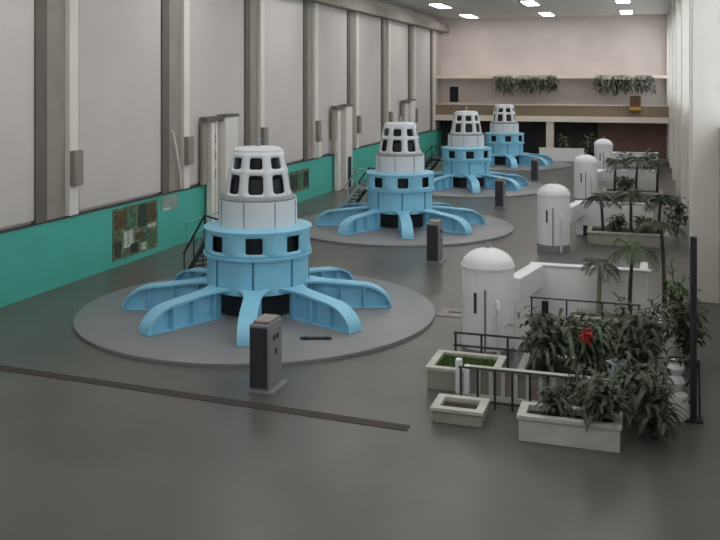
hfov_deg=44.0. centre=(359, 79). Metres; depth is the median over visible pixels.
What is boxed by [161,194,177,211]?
wall sign
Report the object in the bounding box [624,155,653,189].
palm
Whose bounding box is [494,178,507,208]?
tall cabinet
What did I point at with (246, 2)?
trim
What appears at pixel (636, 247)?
palm
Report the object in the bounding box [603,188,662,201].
planter
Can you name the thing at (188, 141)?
junction box
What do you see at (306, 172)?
picture
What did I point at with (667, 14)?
trim
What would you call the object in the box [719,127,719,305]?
wall
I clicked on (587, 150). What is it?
leafy bush
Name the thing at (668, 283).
leafy bush
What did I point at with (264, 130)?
junction box
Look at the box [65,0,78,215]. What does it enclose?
trim
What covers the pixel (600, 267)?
palm
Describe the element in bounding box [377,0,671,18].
ceiling
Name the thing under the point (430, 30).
trim
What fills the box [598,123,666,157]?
wall
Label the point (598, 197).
palm
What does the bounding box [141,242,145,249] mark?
picture
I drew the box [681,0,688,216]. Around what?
trim
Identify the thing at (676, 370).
stand
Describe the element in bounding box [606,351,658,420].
leafy bush
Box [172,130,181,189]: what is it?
pipe
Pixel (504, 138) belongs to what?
hydro generator
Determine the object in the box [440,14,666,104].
wall
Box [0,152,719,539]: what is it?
floor
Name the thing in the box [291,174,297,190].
picture
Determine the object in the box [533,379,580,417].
trailing plant
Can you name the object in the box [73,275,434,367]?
floor
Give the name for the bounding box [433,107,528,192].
hydro generator
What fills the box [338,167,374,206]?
stairs
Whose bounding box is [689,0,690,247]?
trim
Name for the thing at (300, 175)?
picture
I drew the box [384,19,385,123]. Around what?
trim
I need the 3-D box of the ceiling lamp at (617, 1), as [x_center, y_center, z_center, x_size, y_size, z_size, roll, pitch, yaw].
[20.680,-6.315,70.129,1.100,0.170,4.200,0,0,18]
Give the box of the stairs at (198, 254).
[183,214,218,269]
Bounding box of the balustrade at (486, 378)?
[455,358,590,406]
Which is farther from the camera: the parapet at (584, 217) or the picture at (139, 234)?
the parapet at (584, 217)
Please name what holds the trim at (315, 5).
attached to the wall at (373, 2)
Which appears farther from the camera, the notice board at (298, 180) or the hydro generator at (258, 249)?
the notice board at (298, 180)
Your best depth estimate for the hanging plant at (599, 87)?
86.29 m
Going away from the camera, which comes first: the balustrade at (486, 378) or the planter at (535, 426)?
the planter at (535, 426)
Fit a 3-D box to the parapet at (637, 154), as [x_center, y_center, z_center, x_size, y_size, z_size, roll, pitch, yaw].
[22.183,6.765,73.035,5.468,1.670,2.191,0,0,-13]
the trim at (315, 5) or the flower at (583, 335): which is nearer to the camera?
the flower at (583, 335)
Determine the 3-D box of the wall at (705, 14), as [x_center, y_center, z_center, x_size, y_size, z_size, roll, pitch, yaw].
[12.081,0.600,30.670,1.262,14.000,0.762,0,0,18]
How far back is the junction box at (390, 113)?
74.08 m
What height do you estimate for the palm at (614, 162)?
2.166 m
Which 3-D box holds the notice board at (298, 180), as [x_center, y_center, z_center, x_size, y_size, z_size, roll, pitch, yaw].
[-3.752,6.250,55.337,0.045,1.300,3.200,0,0,18]
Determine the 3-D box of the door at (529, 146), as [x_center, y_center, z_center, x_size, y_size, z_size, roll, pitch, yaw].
[16.689,6.300,91.006,2.625,2.600,0.080,0,0,18]
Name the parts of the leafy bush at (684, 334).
stem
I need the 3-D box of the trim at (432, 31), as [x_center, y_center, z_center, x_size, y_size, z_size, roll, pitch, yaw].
[7.272,0.035,89.980,0.071,10.070,1.122,0,0,18]
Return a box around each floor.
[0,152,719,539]
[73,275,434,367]
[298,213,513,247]
[432,181,544,197]
[439,161,570,170]
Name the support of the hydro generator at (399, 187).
on the platform at (494, 228)
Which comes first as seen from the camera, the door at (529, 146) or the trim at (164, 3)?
the trim at (164, 3)
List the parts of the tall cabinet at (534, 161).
door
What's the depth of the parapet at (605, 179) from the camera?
58.27 m
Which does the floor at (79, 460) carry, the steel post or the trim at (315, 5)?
the steel post
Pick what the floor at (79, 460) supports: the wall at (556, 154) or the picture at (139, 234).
the wall at (556, 154)
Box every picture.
[114,209,125,230]
[115,241,121,258]
[123,229,133,248]
[127,209,135,227]
[131,242,138,252]
[136,231,143,239]
[138,203,145,226]
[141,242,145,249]
[146,230,154,243]
[147,202,155,222]
[147,222,155,227]
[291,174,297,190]
[298,173,302,186]
[304,170,308,185]
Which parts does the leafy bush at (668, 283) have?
stem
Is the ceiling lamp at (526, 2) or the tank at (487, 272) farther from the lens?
the ceiling lamp at (526, 2)
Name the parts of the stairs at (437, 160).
handrail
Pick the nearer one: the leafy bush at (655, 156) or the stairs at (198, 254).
the stairs at (198, 254)
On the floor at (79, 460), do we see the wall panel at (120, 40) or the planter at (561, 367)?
the planter at (561, 367)
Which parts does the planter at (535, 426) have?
panel, panel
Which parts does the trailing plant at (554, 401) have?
stem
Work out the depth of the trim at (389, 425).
21.16 m
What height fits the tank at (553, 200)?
3.120 m
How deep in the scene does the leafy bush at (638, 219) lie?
40.77 m
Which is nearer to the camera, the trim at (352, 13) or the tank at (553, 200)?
the tank at (553, 200)
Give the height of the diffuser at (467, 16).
0.029 m
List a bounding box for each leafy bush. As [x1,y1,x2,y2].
[505,306,592,372]
[530,308,591,356]
[554,134,570,147]
[562,359,600,407]
[576,309,622,358]
[581,133,597,154]
[601,292,678,362]
[603,310,676,371]
[604,213,633,231]
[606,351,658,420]
[615,175,636,191]
[616,148,634,167]
[617,357,690,442]
[630,215,658,233]
[637,148,661,168]
[656,258,689,342]
[658,285,712,363]
[662,193,688,235]
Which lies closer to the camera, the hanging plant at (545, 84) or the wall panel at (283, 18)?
the wall panel at (283, 18)
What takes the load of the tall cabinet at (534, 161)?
on the floor at (79, 460)
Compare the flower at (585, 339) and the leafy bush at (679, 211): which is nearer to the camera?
the flower at (585, 339)
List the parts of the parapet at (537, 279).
panel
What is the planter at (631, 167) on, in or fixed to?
on the floor at (79, 460)
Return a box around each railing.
[186,212,218,249]
[454,331,534,367]
[458,366,598,411]
[530,296,640,326]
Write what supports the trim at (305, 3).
attached to the wall at (373, 2)
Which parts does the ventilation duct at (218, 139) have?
panel, post, post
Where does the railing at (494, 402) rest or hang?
on the floor at (79, 460)
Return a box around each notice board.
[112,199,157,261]
[289,168,308,192]
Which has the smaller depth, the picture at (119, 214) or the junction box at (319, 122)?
the picture at (119, 214)
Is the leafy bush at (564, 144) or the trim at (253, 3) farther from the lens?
the leafy bush at (564, 144)
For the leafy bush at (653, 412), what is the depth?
18.74 m
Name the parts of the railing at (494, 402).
post, post, post, rail, post, rail, post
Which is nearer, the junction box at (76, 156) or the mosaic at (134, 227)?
the junction box at (76, 156)
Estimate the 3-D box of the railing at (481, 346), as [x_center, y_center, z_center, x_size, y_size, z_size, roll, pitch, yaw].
[3.495,7.110,23.151,2.150,0.980,0.060,0,0,18]
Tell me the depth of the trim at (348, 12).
64.39 m
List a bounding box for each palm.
[579,193,621,230]
[580,257,622,316]
[600,238,660,317]
[604,158,629,190]
[610,189,652,232]
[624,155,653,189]
[629,220,687,307]
[643,159,672,192]
[643,195,678,233]
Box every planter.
[425,349,506,391]
[430,393,489,427]
[516,401,622,452]
[517,353,590,375]
[570,308,661,333]
[587,225,667,247]
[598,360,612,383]
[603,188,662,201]
[614,166,656,175]
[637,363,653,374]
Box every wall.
[0,0,439,230]
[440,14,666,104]
[539,147,584,160]
[691,0,719,303]
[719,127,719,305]
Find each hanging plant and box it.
[491,75,514,95]
[514,75,537,94]
[535,75,559,94]
[592,75,616,96]
[610,75,634,96]
[631,75,655,94]
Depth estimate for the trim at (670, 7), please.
77.01 m
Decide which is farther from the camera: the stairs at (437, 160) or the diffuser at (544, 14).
the diffuser at (544, 14)
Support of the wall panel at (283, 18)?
attached to the wall at (373, 2)
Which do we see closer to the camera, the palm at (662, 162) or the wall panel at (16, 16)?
the wall panel at (16, 16)
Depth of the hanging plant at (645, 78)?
85.18 m
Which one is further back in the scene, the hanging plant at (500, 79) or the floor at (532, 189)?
the hanging plant at (500, 79)
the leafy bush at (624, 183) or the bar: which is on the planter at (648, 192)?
the leafy bush at (624, 183)
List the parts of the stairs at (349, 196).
handrail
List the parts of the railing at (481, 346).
post, post, rail, rail, post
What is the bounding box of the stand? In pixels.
[655,356,700,421]
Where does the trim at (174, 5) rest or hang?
attached to the wall at (373, 2)
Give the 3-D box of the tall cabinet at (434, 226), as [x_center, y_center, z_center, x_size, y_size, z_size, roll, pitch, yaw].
[3.171,6.730,37.183,0.660,1.740,0.995,0,0,18]
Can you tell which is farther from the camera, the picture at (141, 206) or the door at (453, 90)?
the door at (453, 90)
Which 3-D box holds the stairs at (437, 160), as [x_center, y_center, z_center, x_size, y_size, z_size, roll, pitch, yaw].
[5.426,6.150,66.168,1.200,2.660,3.580,0,0,-34]
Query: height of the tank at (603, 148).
3.120 m
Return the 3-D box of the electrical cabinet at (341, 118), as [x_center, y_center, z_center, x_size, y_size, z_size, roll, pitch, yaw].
[-1.217,4.660,61.952,0.550,5.880,3.210,0,0,18]
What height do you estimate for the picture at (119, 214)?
0.750 m
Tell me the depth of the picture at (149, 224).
38.77 m
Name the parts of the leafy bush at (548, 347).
stem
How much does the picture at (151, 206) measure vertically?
0.800 m
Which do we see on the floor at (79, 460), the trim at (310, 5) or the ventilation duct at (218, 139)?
the ventilation duct at (218, 139)
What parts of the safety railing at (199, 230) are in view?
post, rail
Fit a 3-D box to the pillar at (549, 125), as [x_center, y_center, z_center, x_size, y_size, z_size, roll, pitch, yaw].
[18.744,5.850,87.833,0.727,3.500,0.700,0,0,18]
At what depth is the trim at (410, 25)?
81.66 m
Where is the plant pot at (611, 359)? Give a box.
[607,358,630,375]
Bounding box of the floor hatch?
[436,308,461,317]
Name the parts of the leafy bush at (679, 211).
stem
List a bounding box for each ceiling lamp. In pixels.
[428,2,451,7]
[459,13,477,17]
[520,0,539,5]
[538,11,554,15]
[616,0,630,2]
[619,9,632,13]
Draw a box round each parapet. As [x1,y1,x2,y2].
[514,262,650,317]
[570,200,653,235]
[597,169,656,192]
[613,152,658,168]
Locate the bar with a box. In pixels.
[300,336,331,339]
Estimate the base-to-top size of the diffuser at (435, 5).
0.029 m
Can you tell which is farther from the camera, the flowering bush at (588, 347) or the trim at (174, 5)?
the trim at (174, 5)
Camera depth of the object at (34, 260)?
34.59 m
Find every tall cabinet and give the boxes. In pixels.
[248,314,287,395]
[426,219,445,264]
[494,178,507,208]
[531,158,540,181]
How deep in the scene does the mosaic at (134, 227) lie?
37.50 m
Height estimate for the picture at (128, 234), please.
0.700 m
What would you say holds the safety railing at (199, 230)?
on the floor at (79, 460)
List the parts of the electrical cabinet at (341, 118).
panel, post, post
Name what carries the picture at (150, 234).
attached to the mosaic at (134, 227)
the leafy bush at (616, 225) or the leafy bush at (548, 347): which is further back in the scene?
the leafy bush at (616, 225)
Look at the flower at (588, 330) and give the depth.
21.20 m
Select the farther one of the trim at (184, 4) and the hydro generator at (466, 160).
the hydro generator at (466, 160)
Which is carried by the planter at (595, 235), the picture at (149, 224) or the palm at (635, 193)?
the palm at (635, 193)
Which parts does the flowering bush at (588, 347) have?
stem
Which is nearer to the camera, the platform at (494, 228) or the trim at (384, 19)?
the platform at (494, 228)
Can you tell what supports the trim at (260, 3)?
attached to the wall at (373, 2)
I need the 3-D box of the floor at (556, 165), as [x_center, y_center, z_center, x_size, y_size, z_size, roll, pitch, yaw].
[12.943,7.540,79.942,11.600,0.120,11.600,0,0,18]
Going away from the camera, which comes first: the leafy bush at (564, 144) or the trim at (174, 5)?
the trim at (174, 5)
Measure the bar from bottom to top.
0.085 m
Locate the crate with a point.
(635, 101)
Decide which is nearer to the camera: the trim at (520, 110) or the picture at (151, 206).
the picture at (151, 206)
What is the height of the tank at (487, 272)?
3.120 m
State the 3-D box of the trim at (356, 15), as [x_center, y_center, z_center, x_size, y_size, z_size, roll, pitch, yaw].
[-0.280,0.035,66.222,0.263,10.070,0.545,0,0,18]
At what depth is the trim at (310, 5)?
57.38 m
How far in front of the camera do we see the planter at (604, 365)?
22.07 m
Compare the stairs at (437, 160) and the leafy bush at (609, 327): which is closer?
the leafy bush at (609, 327)
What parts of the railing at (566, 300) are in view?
post, rail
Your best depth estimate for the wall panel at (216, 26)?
44.54 m
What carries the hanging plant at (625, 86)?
hanging from the wall at (617, 44)
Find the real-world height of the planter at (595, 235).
0.600 m
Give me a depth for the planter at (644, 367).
22.00 m
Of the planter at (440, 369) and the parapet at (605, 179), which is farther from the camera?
the parapet at (605, 179)
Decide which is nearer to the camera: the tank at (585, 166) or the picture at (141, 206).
the picture at (141, 206)
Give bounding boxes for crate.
[630,96,640,111]
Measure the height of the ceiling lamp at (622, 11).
0.170 m
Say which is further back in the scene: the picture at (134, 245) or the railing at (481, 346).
the picture at (134, 245)
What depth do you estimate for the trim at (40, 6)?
31.64 m
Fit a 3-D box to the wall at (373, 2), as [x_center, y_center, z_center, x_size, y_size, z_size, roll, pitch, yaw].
[-6.668,0.600,47.640,0.505,14.000,97.198,0,0,18]
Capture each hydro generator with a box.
[121,137,391,346]
[315,116,484,238]
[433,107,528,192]
[484,101,553,167]
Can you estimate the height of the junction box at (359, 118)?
1.300 m
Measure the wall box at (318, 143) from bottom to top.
1.130 m
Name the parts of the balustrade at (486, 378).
post, post, panel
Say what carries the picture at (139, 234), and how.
attached to the mosaic at (134, 227)
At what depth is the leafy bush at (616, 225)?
41.21 m
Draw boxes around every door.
[450,87,457,101]
[519,129,535,153]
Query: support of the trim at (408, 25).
attached to the wall at (373, 2)
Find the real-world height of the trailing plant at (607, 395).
1.164 m
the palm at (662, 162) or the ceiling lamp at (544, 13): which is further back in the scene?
the ceiling lamp at (544, 13)
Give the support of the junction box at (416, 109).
attached to the wall at (373, 2)
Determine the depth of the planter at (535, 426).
18.51 m
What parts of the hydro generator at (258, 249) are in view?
access plate, access plate, access plate, access plate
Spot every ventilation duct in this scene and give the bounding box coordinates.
[200,113,238,222]
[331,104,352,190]
[401,99,415,122]
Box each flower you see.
[580,330,585,341]
[582,336,594,344]
[583,332,592,339]
[585,326,592,332]
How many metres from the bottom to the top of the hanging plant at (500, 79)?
2.243 m
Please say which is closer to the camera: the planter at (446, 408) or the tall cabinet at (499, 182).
the planter at (446, 408)
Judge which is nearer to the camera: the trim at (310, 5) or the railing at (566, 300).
the railing at (566, 300)
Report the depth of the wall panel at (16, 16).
30.55 m
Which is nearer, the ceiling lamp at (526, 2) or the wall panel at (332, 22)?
the wall panel at (332, 22)
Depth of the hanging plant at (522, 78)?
88.55 m
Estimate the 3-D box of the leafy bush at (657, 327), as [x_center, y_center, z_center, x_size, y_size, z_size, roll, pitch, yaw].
[7.410,6.662,23.497,2.009,1.891,1.654,0,0,3]
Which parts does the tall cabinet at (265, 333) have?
door, panel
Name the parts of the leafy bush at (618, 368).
stem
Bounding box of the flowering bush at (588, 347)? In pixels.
[543,313,617,377]
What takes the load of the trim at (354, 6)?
attached to the wall at (373, 2)
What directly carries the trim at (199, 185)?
attached to the wall at (373, 2)
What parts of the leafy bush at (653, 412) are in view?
stem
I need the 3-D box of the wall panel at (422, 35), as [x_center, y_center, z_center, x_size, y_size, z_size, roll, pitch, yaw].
[5.999,-0.015,85.944,0.121,9.970,5.991,0,0,18]
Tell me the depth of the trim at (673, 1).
67.66 m
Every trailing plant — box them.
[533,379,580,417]
[568,370,637,432]
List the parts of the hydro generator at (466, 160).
access plate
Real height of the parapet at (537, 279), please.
1.670 m
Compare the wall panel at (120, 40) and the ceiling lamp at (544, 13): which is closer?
the wall panel at (120, 40)
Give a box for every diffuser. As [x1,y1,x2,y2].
[429,4,449,7]
[460,15,476,17]
[539,13,553,15]
[620,10,631,13]
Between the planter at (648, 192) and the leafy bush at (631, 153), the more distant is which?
the leafy bush at (631, 153)
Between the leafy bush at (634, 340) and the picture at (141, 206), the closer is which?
the leafy bush at (634, 340)
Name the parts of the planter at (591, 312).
panel, panel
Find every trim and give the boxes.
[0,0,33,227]
[0,128,441,233]
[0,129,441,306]
[0,365,409,430]
[31,0,46,223]
[47,0,64,219]
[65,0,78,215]
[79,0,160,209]
[158,0,168,193]
[169,0,179,191]
[180,0,189,188]
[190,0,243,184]
[244,0,249,145]
[250,0,256,144]
[257,0,264,142]
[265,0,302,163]
[301,0,307,160]
[305,0,448,32]
[308,2,312,158]
[313,3,317,157]
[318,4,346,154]
[347,11,350,103]
[351,12,353,148]
[354,12,358,147]
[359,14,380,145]
[379,18,383,141]
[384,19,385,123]
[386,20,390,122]
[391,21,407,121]
[408,25,409,98]
[410,25,411,98]
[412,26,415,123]
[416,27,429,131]
[429,30,431,130]
[432,31,432,129]
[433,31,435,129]
[436,75,668,78]
[436,103,668,106]
[436,105,668,117]
[436,115,668,123]
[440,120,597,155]
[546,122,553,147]
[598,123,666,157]
[667,14,668,158]
[669,6,671,167]
[672,0,675,179]
[676,0,680,195]
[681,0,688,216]
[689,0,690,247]
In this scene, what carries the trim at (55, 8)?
attached to the wall at (373, 2)
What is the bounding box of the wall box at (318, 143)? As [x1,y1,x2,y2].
[316,140,322,157]
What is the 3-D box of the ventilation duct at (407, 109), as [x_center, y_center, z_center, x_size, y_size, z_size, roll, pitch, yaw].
[4.327,4.660,79.164,0.550,5.880,3.210,0,0,18]
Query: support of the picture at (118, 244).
attached to the mosaic at (134, 227)
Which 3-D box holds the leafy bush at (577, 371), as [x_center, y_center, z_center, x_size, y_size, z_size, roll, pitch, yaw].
[5.097,6.943,19.974,1.114,1.326,1.210,0,0,18]
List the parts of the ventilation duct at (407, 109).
panel, post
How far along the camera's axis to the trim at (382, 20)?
72.54 m
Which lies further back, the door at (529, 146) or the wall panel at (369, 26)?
the door at (529, 146)
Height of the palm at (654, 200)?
1.926 m
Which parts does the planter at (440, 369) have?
panel, panel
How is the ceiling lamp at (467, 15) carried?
attached to the ceiling
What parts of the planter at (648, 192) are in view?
panel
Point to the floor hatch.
(446, 312)
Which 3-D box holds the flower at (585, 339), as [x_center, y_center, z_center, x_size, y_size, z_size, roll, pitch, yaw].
[5.417,6.160,21.117,0.265,0.225,0.213,0,0,-19]
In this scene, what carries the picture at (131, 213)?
attached to the mosaic at (134, 227)
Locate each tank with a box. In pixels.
[461,242,514,361]
[537,180,569,252]
[573,152,597,201]
[594,137,612,169]
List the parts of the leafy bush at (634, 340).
stem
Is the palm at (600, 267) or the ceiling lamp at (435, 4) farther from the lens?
the ceiling lamp at (435, 4)
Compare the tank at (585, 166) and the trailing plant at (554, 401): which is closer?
the trailing plant at (554, 401)
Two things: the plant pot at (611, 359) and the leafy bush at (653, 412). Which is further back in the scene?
the plant pot at (611, 359)
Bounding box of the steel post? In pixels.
[684,236,703,423]
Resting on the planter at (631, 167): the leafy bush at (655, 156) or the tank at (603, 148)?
the leafy bush at (655, 156)
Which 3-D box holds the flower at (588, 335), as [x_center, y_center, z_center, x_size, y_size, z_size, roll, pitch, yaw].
[5.370,6.069,21.079,0.290,0.212,0.216,0,0,18]
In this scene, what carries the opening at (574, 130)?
attached to the wall at (617, 44)
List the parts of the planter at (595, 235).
panel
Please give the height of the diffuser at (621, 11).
0.029 m
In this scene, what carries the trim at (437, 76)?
attached to the wall at (617, 44)
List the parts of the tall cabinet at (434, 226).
door, panel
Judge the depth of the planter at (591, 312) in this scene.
27.56 m
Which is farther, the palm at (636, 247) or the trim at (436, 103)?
the trim at (436, 103)
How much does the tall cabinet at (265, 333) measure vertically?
1.740 m
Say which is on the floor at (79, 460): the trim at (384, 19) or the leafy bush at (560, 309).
the leafy bush at (560, 309)
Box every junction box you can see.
[70,150,83,185]
[184,136,193,164]
[261,127,267,144]
[316,120,321,140]
[357,115,361,132]
[389,112,392,121]
[415,108,417,122]
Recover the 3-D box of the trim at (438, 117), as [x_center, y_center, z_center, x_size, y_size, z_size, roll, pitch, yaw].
[18.954,3.825,88.816,23.023,0.550,3.100,0,0,18]
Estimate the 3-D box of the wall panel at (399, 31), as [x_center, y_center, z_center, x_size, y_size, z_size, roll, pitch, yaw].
[3.360,-0.015,77.753,0.121,9.970,5.991,0,0,18]
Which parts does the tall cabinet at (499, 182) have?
door, panel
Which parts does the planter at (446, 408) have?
panel, panel, panel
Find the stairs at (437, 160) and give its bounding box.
[425,145,444,170]
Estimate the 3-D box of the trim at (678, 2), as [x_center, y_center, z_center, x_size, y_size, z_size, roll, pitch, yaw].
[21.266,0.600,58.611,0.909,14.000,0.762,0,0,18]
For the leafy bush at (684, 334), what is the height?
2.162 m

